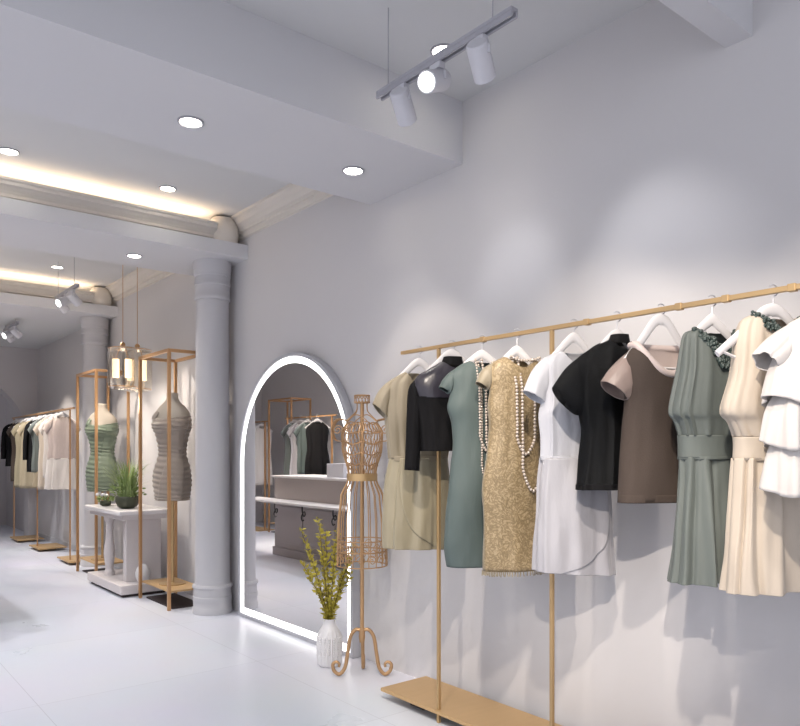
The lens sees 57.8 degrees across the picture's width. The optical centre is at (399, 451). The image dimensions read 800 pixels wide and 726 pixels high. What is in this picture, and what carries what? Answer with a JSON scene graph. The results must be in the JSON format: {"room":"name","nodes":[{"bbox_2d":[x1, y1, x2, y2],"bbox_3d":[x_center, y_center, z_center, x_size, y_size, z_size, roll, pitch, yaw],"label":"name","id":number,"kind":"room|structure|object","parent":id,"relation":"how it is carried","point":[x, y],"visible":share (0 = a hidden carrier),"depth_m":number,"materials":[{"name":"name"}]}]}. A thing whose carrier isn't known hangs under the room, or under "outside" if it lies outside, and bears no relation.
{"room":"clothing store","nodes":[
{"label":"clothing store","id":0,"kind":"room"},
{"bbox_2d":[0,346,36,535],"bbox_3d":[-7.593,-0.350,10.453,4.200,3.200,2.400,0,0,-39],"label":"wall","id":1,"kind":"structure","parent":0,"point":[18,366],"depth_m":10.69,"materials":[{"name":"grey paint"}]},
{"bbox_2d":[0,525,463,725],"bbox_3d":[-3.372,1.300,3.832,6.000,0.100,18.200,0,0,-39],"label":"floor","id":2,"kind":"structure","parent":0,"point":[74,651],"depth_m":4.17,"materials":[{"name":"white tile"}]},
{"bbox_2d":[10,407,79,562],"bbox_3d":[-4.485,0.378,9.273,0.335,1.745,3.150,0,0,-39],"label":"clothes rack","id":3,"kind":"object","parent":2,"relation":"on","point":[48,546],"visible":0.83,"depth_m":9.15,"materials":[{"name":"brown metal"}]},
{"bbox_2d":[54,408,74,420],"bbox_3d":[-3.898,-0.407,8.365,0.353,0.199,0.010,0,0,-19],"label":"clothes hanger","id":4,"kind":"object","parent":3,"relation":"hanging from","point":[61,413],"visible":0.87,"depth_m":8.36,"materials":[{"name":"white paint"}]},
{"bbox_2d":[43,416,80,489],"bbox_3d":[-3.902,0.010,8.371,0.402,0.840,0.184,0,0,-20],"label":"dress","id":5,"kind":"object","parent":4,"relation":"hanging from","point":[56,429],"visible":0.84,"depth_m":8.30,"materials":[{"name":"grey fabric"}]},
{"bbox_2d":[80,316,108,566],"bbox_3d":[-3.379,-0.115,8.027,0.310,2.730,0.310,0,0,-39],"label":"column","id":6,"kind":"structure","parent":2,"relation":"on","point":[94,329],"depth_m":7.91,"materials":[{"name":"grey paint"}]},
{"bbox_2d":[76,369,129,572],"bbox_3d":[-3.058,0.217,7.450,0.335,2.065,0.665,0,0,-39],"label":"frame","id":7,"kind":"object","parent":2,"relation":"on","point":[96,376],"visible":0.45,"depth_m":7.34,"materials":[{"name":"brown metal"}]},
{"bbox_2d":[79,555,122,564],"bbox_3d":[-3.058,1.107,7.450,0.288,0.015,0.618,0,0,-39],"label":"shelf","id":8,"kind":"object","parent":7,"relation":"attached to","point":[87,558],"depth_m":7.35,"materials":[{"name":"gold metal"}]},
{"bbox_2d":[88,404,117,560],"bbox_3d":[-3.058,0.302,7.446,0.274,1.595,0.260,0,0,-39],"label":"mannequin","id":9,"kind":"object","parent":7,"relation":"on","point":[104,416],"visible":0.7,"depth_m":7.40},
{"bbox_2d":[84,418,118,491],"bbox_3d":[-3.052,0.016,7.435,0.334,0.772,0.300,0,0,-1],"label":"dress","id":10,"kind":"object","parent":9,"relation":"attached to","point":[107,433],"visible":0.85,"depth_m":7.34,"materials":[{"name":"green fabric"}]},
{"bbox_2d":[85,504,166,597],"bbox_3d":[-2.515,0.877,6.686,0.470,0.745,1.010,0,0,-39],"label":"console table","id":11,"kind":"object","parent":2,"relation":"on","point":[122,582],"visible":0.97,"depth_m":6.46,"materials":[{"name":"stone"}]},
{"bbox_2d":[96,493,114,505],"bbox_3d":[-2.754,0.443,6.782,0.169,0.124,0.188,0,0,-39],"label":"plant","id":12,"kind":"object","parent":11,"relation":"on","point":[105,502],"visible":1,"depth_m":6.74,"materials":[{"name":"green plant"}]},
{"bbox_2d":[97,458,151,508],"bbox_3d":[-2.422,0.273,6.485,0.586,0.464,0.595,0,0,-39],"label":"potted plant","id":13,"kind":"object","parent":11,"relation":"on","point":[127,498],"visible":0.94,"depth_m":6.43,"materials":[{"name":"green plant"}]},
{"bbox_2d":[115,496,137,508],"bbox_3d":[-2.442,0.450,6.494,0.204,0.110,0.204,0,0,-39],"label":"bowl","id":14,"kind":"object","parent":11,"relation":"on","point":[123,502],"depth_m":6.42,"materials":[{"name":"green ceramic"}]},
{"bbox_2d":[135,564,149,580],"bbox_3d":[-2.265,1.067,6.387,0.128,0.157,0.128,0,0,-39],"label":"round vase","id":15,"kind":"object","parent":11,"relation":"on","point":[145,569],"visible":0.51,"depth_m":6.35,"materials":[{"name":"white ceramic"}]},
{"bbox_2d":[138,348,195,610],"bbox_3d":[-1.901,0.217,6.058,0.335,2.065,0.665,0,0,-39],"label":"frame","id":16,"kind":"object","parent":2,"relation":"on","point":[171,600],"visible":0.77,"depth_m":6.08,"materials":[{"name":"brown metal"}]},
{"bbox_2d":[142,577,192,592],"bbox_3d":[-1.901,1.107,6.058,0.288,0.015,0.618,0,0,-39],"label":"shelf","id":17,"kind":"object","parent":16,"relation":"attached to","point":[153,582],"depth_m":5.95,"materials":[{"name":"gold metal"}]},
{"bbox_2d":[156,392,189,585],"bbox_3d":[-1.903,0.302,6.054,0.253,1.595,0.280,0,0,-39],"label":"mannequin","id":18,"kind":"object","parent":16,"relation":"on","point":[178,409],"visible":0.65,"depth_m":6.01},
{"bbox_2d":[151,411,191,500],"bbox_3d":[-1.898,0.016,6.045,0.312,0.772,0.341,0,0,-39],"label":"dress","id":19,"kind":"object","parent":18,"relation":"attached to","point":[181,480],"visible":0.9,"depth_m":5.95,"materials":[{"name":"beige fabric"}]},
{"bbox_2d":[192,258,232,615],"bbox_3d":[-1.468,-0.115,5.675,0.310,2.730,0.310,0,0,-39],"label":"column","id":20,"kind":"structure","parent":2,"relation":"on","point":[212,595],"depth_m":5.56,"materials":[{"name":"grey paint"}]},
{"bbox_2d":[238,352,359,658],"bbox_3d":[-0.740,0.285,4.984,0.058,1.930,1.510,0,0,-39],"label":"arched mirror","id":21,"kind":"object","parent":2,"relation":"on","point":[292,471],"visible":0.88,"depth_m":4.95,"materials":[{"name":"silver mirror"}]},
{"bbox_2d":[316,617,342,667],"bbox_3d":[-0.414,1.113,4.251,0.154,0.275,0.154,0,0,-39],"label":"vase","id":22,"kind":"object","parent":2,"relation":"on","point":[329,638],"visible":0.98,"depth_m":4.20,"materials":[{"name":"white ceramic"}]},
{"bbox_2d":[299,517,354,620],"bbox_3d":[-0.427,0.711,4.248,0.352,0.680,0.169,0,0,3],"label":"branches","id":23,"kind":"object","parent":22,"relation":"in","point":[329,605],"visible":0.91,"depth_m":4.23,"materials":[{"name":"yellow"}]},
{"bbox_2d":[331,394,392,675],"bbox_3d":[-0.216,0.465,4.058,0.356,1.564,0.299,0,0,-15],"label":"dress form","id":24,"kind":"object","parent":2,"relation":"on","point":[363,476],"visible":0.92,"depth_m":4.03,"materials":[{"name":"gold metal"}]},
{"bbox_2d":[381,283,799,725],"bbox_3d":[0.824,0.377,2.764,0.305,1.746,2.550,0,0,-39],"label":"clothes rack","id":25,"kind":"object","parent":2,"relation":"on","point":[458,705],"visible":0.97,"depth_m":3.27,"materials":[{"name":"gold metal"}]},
{"bbox_2d":[399,346,429,374],"bbox_3d":[0.091,-0.402,3.456,0.286,0.209,0.010,0,0,-19],"label":"clothes hanger","id":26,"kind":"object","parent":25,"relation":"hanging from","point":[420,362],"visible":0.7,"depth_m":3.45,"materials":[{"name":"white paint"}]},
{"bbox_2d":[372,372,448,549],"bbox_3d":[0.092,0.043,3.461,0.445,0.845,0.189,0,0,-30],"label":"dress","id":27,"kind":"object","parent":26,"relation":"hanging from","point":[409,512],"visible":0.55,"depth_m":3.38,"materials":[{"name":"brown fabric"}]},
{"bbox_2d":[427,340,465,369],"bbox_3d":[0.235,-0.407,3.278,0.324,0.200,0.010,0,0,-19],"label":"clothes hanger","id":28,"kind":"object","parent":25,"relation":"hanging from","point":[451,352],"visible":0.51,"depth_m":3.27,"materials":[{"name":"white paint"}]},
{"bbox_2d":[404,356,462,470],"bbox_3d":[0.236,-0.171,3.278,0.442,0.513,0.141,0,0,-22],"label":"jacket","id":29,"kind":"object","parent":28,"relation":"hanging from","point":[428,422],"visible":0.47,"depth_m":3.20,"materials":[{"name":"grey fabric"}]},
{"bbox_2d":[464,335,495,363],"bbox_3d":[0.354,-0.410,3.132,0.276,0.192,0.010,0,0,-19],"label":"clothes hanger","id":30,"kind":"object","parent":25,"relation":"hanging from","point":[481,354],"visible":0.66,"depth_m":3.13,"materials":[{"name":"white paint"}]},
{"bbox_2d":[439,361,489,567],"bbox_3d":[0.352,0.049,3.132,0.383,0.879,0.141,0,0,-16],"label":"dress","id":31,"kind":"object","parent":30,"relation":"hanging from","point":[464,519],"visible":0.55,"depth_m":3.06,"materials":[{"name":"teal fabric"}]},
{"bbox_2d":[474,359,494,473],"bbox_3d":[0.379,-0.123,3.081,0.121,0.551,0.051,0,0,-17],"label":"pearl necklace","id":32,"kind":"object","parent":31,"relation":"hanging from","point":[480,403],"visible":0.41,"depth_m":3.05,"materials":[{"name":"beige"}]},
{"bbox_2d":[503,329,529,364],"bbox_3d":[0.480,-0.408,2.977,0.233,0.196,0.010,0,0,-19],"label":"clothes hanger","id":33,"kind":"object","parent":25,"relation":"hanging from","point":[516,350],"visible":0.57,"depth_m":2.97,"materials":[{"name":"white paint"}]},
{"bbox_2d":[475,357,544,576],"bbox_3d":[0.480,0.057,2.973,0.351,0.887,0.152,0,0,-15],"label":"dress","id":34,"kind":"object","parent":33,"relation":"hanging from","point":[509,506],"visible":0.69,"depth_m":2.90,"materials":[{"name":"gold fabric"}]},
{"bbox_2d":[509,355,540,491],"bbox_3d":[0.512,-0.115,2.929,0.150,0.555,0.052,0,0,-18],"label":"pearl necklace","id":35,"kind":"object","parent":34,"relation":"hanging from","point":[517,358],"visible":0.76,"depth_m":2.90,"materials":[{"name":"beige"}]},
{"bbox_2d":[552,319,589,353],"bbox_3d":[0.661,-0.413,2.754,0.240,0.188,0.010,0,0,-19],"label":"clothes hanger","id":36,"kind":"object","parent":25,"relation":"hanging from","point":[573,337],"visible":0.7,"depth_m":2.75,"materials":[{"name":"white paint"}]},
{"bbox_2d":[523,351,615,575],"bbox_3d":[0.660,0.046,2.749,0.404,0.854,0.170,0,0,-14],"label":"dress","id":37,"kind":"object","parent":36,"relation":"hanging from","point":[573,530],"visible":0.67,"depth_m":2.68,"materials":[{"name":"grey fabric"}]},
{"bbox_2d":[601,311,627,348],"bbox_3d":[0.780,-0.401,2.607,0.274,0.211,0.010,0,0,-19],"label":"clothes hanger","id":38,"kind":"object","parent":25,"relation":"hanging from","point":[616,331],"visible":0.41,"depth_m":2.60,"materials":[{"name":"white paint"}]},
{"bbox_2d":[552,334,631,490],"bbox_3d":[0.782,-0.142,2.605,0.511,0.554,0.141,0,0,-18],"label":"blouse","id":39,"kind":"object","parent":38,"relation":"hanging from","point":[578,388],"visible":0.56,"depth_m":2.53,"materials":[{"name":"black fabric"}]},
{"bbox_2d":[624,303,680,369],"bbox_3d":[0.890,-0.394,2.472,0.316,0.225,0.010,0,0,-19],"label":"clothes hanger","id":40,"kind":"object","parent":25,"relation":"hanging from","point":[659,319],"visible":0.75,"depth_m":2.47,"materials":[{"name":"white paint"}]},
{"bbox_2d":[601,341,678,503],"bbox_3d":[0.890,-0.101,2.473,0.451,0.543,0.128,0,0,-20],"label":"shirt","id":41,"kind":"object","parent":40,"relation":"hanging from","point":[648,461],"visible":0.56,"depth_m":2.40,"materials":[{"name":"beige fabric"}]},
{"bbox_2d":[697,294,730,339],"bbox_3d":[1.004,-0.418,2.333,0.219,0.177,0.010,0,0,-19],"label":"clothes hanger","id":42,"kind":"object","parent":25,"relation":"hanging from","point":[711,319],"visible":0.66,"depth_m":2.33,"materials":[{"name":"white paint"}]},
{"bbox_2d":[667,327,735,586],"bbox_3d":[1.006,0.008,2.331,0.326,0.811,0.194,0,0,-25],"label":"dress","id":43,"kind":"object","parent":42,"relation":"hanging from","point":[704,438],"visible":0.62,"depth_m":2.27,"materials":[{"name":"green fabric"}]},
{"bbox_2d":[715,284,793,358],"bbox_3d":[1.124,-0.388,2.185,0.434,0.237,0.010,0,0,-19],"label":"clothes hanger","id":44,"kind":"object","parent":25,"relation":"hanging from","point":[774,310],"visible":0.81,"depth_m":2.17,"materials":[{"name":"white paint"}]},
{"bbox_2d":[718,310,799,596],"bbox_3d":[1.127,-0.002,2.182,0.378,0.833,0.182,0,0,-18],"label":"dress","id":45,"kind":"object","parent":44,"relation":"hanging from","point":[762,547],"visible":0.73,"depth_m":2.11,"materials":[{"name":"beige fabric"}]},
{"bbox_2d":[0,0,650,348],"bbox_3d":[-2.661,-1.760,2.799,5.800,0.480,15.700,0,0,-39],"label":"ceiling","id":46,"kind":"structure","parent":0,"point":[53,153],"depth_m":4.03,"materials":[{"name":"grey paint"}]},
{"bbox_2d":[0,147,19,155],"bbox_3d":[-2.338,-1.796,4.336,0.116,0.008,0.116,0,0,-39],"label":"recessed light","id":47,"kind":"object","parent":46,"relation":"in","point":[4,150],"visible":1,"depth_m":4.33,"materials":[{"name":"grey metal"}]},
{"bbox_2d":[1,149,16,154],"bbox_3d":[-2.338,-1.797,4.336,0.090,0.001,0.090,0,0,-39],"label":"diffuser","id":48,"kind":"object","parent":47,"relation":"attached to","point":[7,151],"depth_m":4.34,"materials":[{"name":"white plastic"}]},
{"bbox_2d":[2,319,22,342],"bbox_3d":[-4.552,-1.413,8.477,0.180,0.214,0.700,0,0,-39],"label":"track light","id":49,"kind":"object","parent":46,"relation":"hanging from","point":[11,330],"visible":1,"depth_m":8.40,"materials":[{"name":"grey metal"}]},
{"bbox_2d":[51,265,63,268],"bbox_3d":[-3.331,-1.796,7.048,0.116,0.008,0.116,0,0,-39],"label":"recessed light","id":50,"kind":"object","parent":46,"relation":"in","point":[52,266],"visible":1,"depth_m":7.05,"materials":[{"name":"grey metal"}]},
{"bbox_2d":[54,257,82,312],"bbox_3d":[-3.051,-1.553,6.630,0.180,0.494,0.700,0,0,-39],"label":"track light","id":51,"kind":"object","parent":46,"relation":"hanging from","point":[68,296],"visible":0.99,"depth_m":6.55,"materials":[{"name":"grey metal"}]},
{"bbox_2d":[107,265,137,389],"bbox_3d":[-2.387,-1.170,6.243,0.250,1.260,0.250,0,0,-39],"label":"pendant lamp","id":52,"kind":"object","parent":46,"relation":"hanging from","point":[115,362],"visible":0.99,"depth_m":6.23,"materials":[{"name":"brown metal"}]},
{"bbox_2d":[122,267,151,392],"bbox_3d":[-2.395,-1.175,6.610,0.260,1.250,0.260,0,0,-39],"label":"pendant lamp","id":53,"kind":"object","parent":46,"relation":"hanging from","point":[144,362],"visible":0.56,"depth_m":6.59,"materials":[{"name":"brown metal"}]},
{"bbox_2d":[159,185,176,191],"bbox_3d":[-1.586,-1.796,4.948,0.116,0.008,0.116,0,0,-39],"label":"recessed light","id":54,"kind":"object","parent":46,"relation":"in","point":[166,188],"visible":1,"depth_m":4.95,"materials":[{"name":"grey metal"}]},
{"bbox_2d":[161,187,174,190],"bbox_3d":[-1.586,-1.797,4.948,0.090,0.001,0.090,0,0,-39],"label":"diffuser","id":55,"kind":"object","parent":54,"relation":"attached to","point":[163,188],"depth_m":4.94,"materials":[{"name":"white plastic"}]},
{"bbox_2d":[430,43,449,54],"bbox_3d":[0.194,-1.796,3.250,0.116,0.008,0.116,0,0,-39],"label":"recessed light","id":56,"kind":"object","parent":46,"relation":"in","point":[437,47],"visible":0.41,"depth_m":3.22,"materials":[{"name":"grey metal"}]},
{"bbox_2d":[433,46,445,53],"bbox_3d":[0.194,-1.797,3.250,0.090,0.001,0.090,0,0,-39],"label":"diffuser","id":57,"kind":"object","parent":56,"relation":"attached to","point":[437,49],"depth_m":3.24,"materials":[{"name":"white plastic"}]},
{"bbox_2d":[376,0,517,126],"bbox_3d":[0.146,-1.553,2.696,0.180,0.494,0.740,0,0,-39],"label":"track light","id":58,"kind":"object","parent":46,"relation":"hanging from","point":[431,75],"visible":1,"depth_m":2.64,"materials":[{"name":"grey metal"}]},
{"bbox_2d":[37,0,799,725],"bbox_3d":[-0.333,-0.450,4.691,0.200,3.400,15.700,0,0,-39],"label":"wall","id":59,"kind":"structure","parent":0,"point":[644,162],"depth_m":3.22,"materials":[{"name":"paint"}]},
{"bbox_2d":[0,279,94,302],"bbox_3d":[-5.485,-1.650,6.083,5.560,0.130,0.200,0,0,-39],"label":"trim","id":60,"kind":"structure","parent":59,"relation":"attached to","point":[6,286],"depth_m":7.43,"materials":[{"name":"beige paint"}]},
{"bbox_2d":[0,292,117,323],"bbox_3d":[-5.575,-1.532,6.384,5.800,0.105,0.780,0,0,-39],"label":"beam","id":61,"kind":"structure","parent":59,"relation":"attached to","point":[11,305],"depth_m":7.69,"materials":[{"name":"grey paint"}]},
{"bbox_2d":[90,287,111,305],"bbox_3d":[-3.270,-1.683,7.909,0.244,0.195,0.244,0,0,-39],"label":"urn","id":62,"kind":"object","parent":61,"relation":"on","point":[102,296],"visible":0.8,"depth_m":7.82,"materials":[{"name":"beige ceramic"}]},
{"bbox_2d":[0,175,218,237],"bbox_3d":[-3.574,-1.650,3.732,5.560,0.130,0.200,0,0,-39],"label":"trim","id":63,"kind":"structure","parent":59,"relation":"attached to","point":[12,188],"depth_m":4.92,"materials":[{"name":"beige paint"}]},
{"bbox_2d":[38,532,192,594],"bbox_3d":[-3.442,1.215,8.349,0.012,0.070,6.100,0,0,-39],"label":"baseboard","id":64,"kind":"structure","parent":59,"relation":"attached to","point":[46,537],"depth_m":9.49,"materials":[{"name":"paint"}]},
{"bbox_2d":[0,196,247,275],"bbox_3d":[-3.664,-1.532,4.032,5.800,0.105,0.780,0,0,-39],"label":"beam","id":65,"kind":"structure","parent":59,"relation":"attached to","point":[23,224],"depth_m":5.12,"materials":[{"name":"grey paint"}]},
{"bbox_2d":[211,216,238,242],"bbox_3d":[-1.359,-1.683,5.557,0.244,0.195,0.244,0,0,-39],"label":"urn","id":66,"kind":"object","parent":65,"relation":"on","point":[227,230],"visible":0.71,"depth_m":5.46,"materials":[{"name":"beige paint"}]},
{"bbox_2d":[126,253,141,257],"bbox_3d":[-2.002,-1.476,5.460,0.116,0.008,0.116,0,0,-39],"label":"recessed light","id":67,"kind":"object","parent":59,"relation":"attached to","point":[131,255],"visible":1,"depth_m":5.45,"materials":[{"name":"grey metal"}]},
{"bbox_2d":[104,268,173,303],"bbox_3d":[-2.550,-1.722,7.173,0.110,0.155,2.650,0,0,-39],"label":"trim","id":68,"kind":"structure","parent":59,"relation":"attached to","point":[146,277],"depth_m":7.33,"materials":[{"name":"beige paint"}]},
{"bbox_2d":[177,115,203,128],"bbox_3d":[-0.937,-1.476,3.246,0.116,0.008,0.116,0,0,-39],"label":"recessed light","id":69,"kind":"object","parent":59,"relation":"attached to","point":[187,121],"visible":1,"depth_m":3.24,"materials":[{"name":"grey metal"}]},
{"bbox_2d":[180,118,200,126],"bbox_3d":[-0.937,-1.477,3.246,0.090,0.001,0.090,0,0,-39],"label":"diffuser","id":70,"kind":"object","parent":69,"relation":"attached to","point":[191,122],"depth_m":3.25,"materials":[{"name":"white plastic"}]},
{"bbox_2d":[0,0,461,204],"bbox_3d":[-2.178,-1.650,2.205,5.800,0.340,0.790,0,0,-39],"label":"beam","id":71,"kind":"structure","parent":59,"relation":"attached to","point":[273,100],"depth_m":3.09,"materials":[{"name":"grey paint"}]},
{"bbox_2d":[230,183,332,241],"bbox_3d":[-0.967,-1.722,5.225,0.110,0.155,2.370,0,0,-39],"label":"trim","id":72,"kind":"structure","parent":59,"relation":"attached to","point":[291,199],"depth_m":5.11,"materials":[{"name":"beige paint"}]},
{"bbox_2d":[342,166,363,175],"bbox_3d":[-0.246,-1.476,3.807,0.116,0.008,0.116,0,0,-39],"label":"recessed light","id":73,"kind":"object","parent":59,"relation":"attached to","point":[349,170],"visible":1,"depth_m":3.80,"materials":[{"name":"grey metal"}]},
{"bbox_2d":[345,168,361,173],"bbox_3d":[-0.246,-1.477,3.807,0.090,0.001,0.090,0,0,-39],"label":"diffuser","id":74,"kind":"object","parent":73,"relation":"attached to","point":[350,170],"depth_m":3.81,"materials":[{"name":"white plastic"}]},
{"bbox_2d":[658,0,752,47],"bbox_3d":[-1.028,-1.650,0.789,5.800,0.340,0.100,0,0,-39],"label":"ceiling beam","id":75,"kind":"structure","parent":59,"relation":"attached to","point":[728,23],"depth_m":2.50,"materials":[{"name":"grey paint"}]},
{"bbox_3d":[-4.195,-0.407,8.729,0.332,0.199,0.128,0,0,-39],"label":"clothes hanger","id":76,"kind":"object","parent":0,"visible":0},
{"bbox_2d":[33,418,45,489],"bbox_3d":[-4.196,0.020,8.728,0.401,0.860,0.118,0,0,-18],"label":"dress","id":77,"kind":"object","parent":76,"relation":"hanging from","point":[41,481],"visible":0.25,"depth_m":8.66,"materials":[{"name":"beige fabric"}]},
{"bbox_3d":[-4.750,-0.407,9.412,0.332,0.199,0.128,0,0,-39],"label":"clothes hanger","id":78,"kind":"object","parent":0,"visible":0},
{"bbox_2d":[17,420,36,488],"bbox_3d":[-4.752,0.030,9.413,0.401,0.880,0.131,0,0,-18],"label":"dress","id":79,"kind":"object","parent":78,"relation":"hanging from","point":[25,478],"visible":0.33,"depth_m":9.34,"materials":[{"name":"beige fabric"}]},
{"bbox_3d":[-4.971,-0.407,9.684,0.332,0.199,0.128,0,0,-39],"label":"clothes hanger","id":80,"kind":"object","parent":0,"visible":0},
{"bbox_2d":[11,421,25,486],"bbox_3d":[-4.972,0.030,9.685,0.402,0.880,0.134,0,0,-19],"label":"dress","id":81,"kind":"object","parent":80,"relation":"hanging from","point":[15,434],"visible":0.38,"depth_m":9.61,"materials":[{"name":"brown fabric"}]},
{"bbox_3d":[-5.160,-0.407,9.917,0.332,0.199,0.128,0,0,-39],"label":"clothes hanger","id":82,"kind":"object","parent":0,"visible":0},
{"bbox_2d":[6,422,17,480],"bbox_3d":[-5.161,-0.005,9.915,0.401,0.810,0.133,0,0,-16],"label":"dress","id":83,"kind":"object","parent":82,"relation":"hanging from","point":[13,456],"visible":0.3,"depth_m":9.84,"materials":[{"name":"grey fabric"}]},
{"bbox_3d":[-4.529,-0.407,9.141,0.332,0.199,0.128,0,0,-39],"label":"clothes hanger","id":84,"kind":"object","parent":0,"visible":0},
{"bbox_2d":[23,420,35,471],"bbox_3d":[-4.529,-0.080,9.141,0.408,0.660,0.124,0,0,-20],"label":"jacket","id":85,"kind":"object","parent":84,"relation":"hanging from","point":[27,439],"visible":0.3,"depth_m":9.06,"materials":[{"name":"black fabric"}]},
{"bbox_3d":[1.217,-0.401,2.071,0.305,0.212,0.118,0,0,-39],"label":"clothes hanger","id":86,"kind":"object","parent":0,"visible":0},
{"bbox_2d":[752,317,799,497],"bbox_3d":[1.218,-0.130,2.068,0.461,0.507,0.197,0,0,-22],"label":"blouse","id":87,"kind":"object","parent":86,"relation":"hanging from","point":[778,355],"visible":1,"depth_m":1.99,"materials":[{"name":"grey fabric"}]},
{"bbox_3d":[-4.037,-0.407,8.535,0.332,0.199,0.128,0,0,-39],"label":"clothes hanger","id":88,"kind":"object","parent":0,"visible":0},
{"bbox_2d":[38,417,51,477],"bbox_3d":[-4.037,-0.055,8.533,0.402,0.710,0.113,0,0,-20],"label":"shirt","id":89,"kind":"object","parent":88,"relation":"hanging from","point":[43,423],"visible":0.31,"depth_m":8.46,"materials":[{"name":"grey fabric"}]},
{"bbox_3d":[-4.371,-0.407,8.947,0.332,0.199,0.128,0,0,-39],"label":"clothes hanger","id":90,"kind":"object","parent":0,"visible":0},
{"bbox_2d":[28,419,39,486],"bbox_3d":[-4.372,0.010,8.947,0.400,0.841,0.182,0,0,-29],"label":"dress","id":91,"kind":"object","parent":90,"relation":"hanging from","point":[35,440],"visible":0.31,"depth_m":8.87,"materials":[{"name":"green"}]},
{"bbox_3d":[-5.381,-0.407,10.188,0.332,0.199,0.128,0,0,-39],"label":"clothes hanger","id":92,"kind":"object","parent":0,"visible":0},
{"bbox_2d":[1,423,11,465],"bbox_3d":[-5.380,-0.105,10.188,0.408,0.610,0.129,0,0,-23],"label":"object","id":93,"kind":"object","parent":92,"relation":"hanging from","point":[6,445],"visible":0.39,"depth_m":10.11,"materials":[{"name":"black fabric"}]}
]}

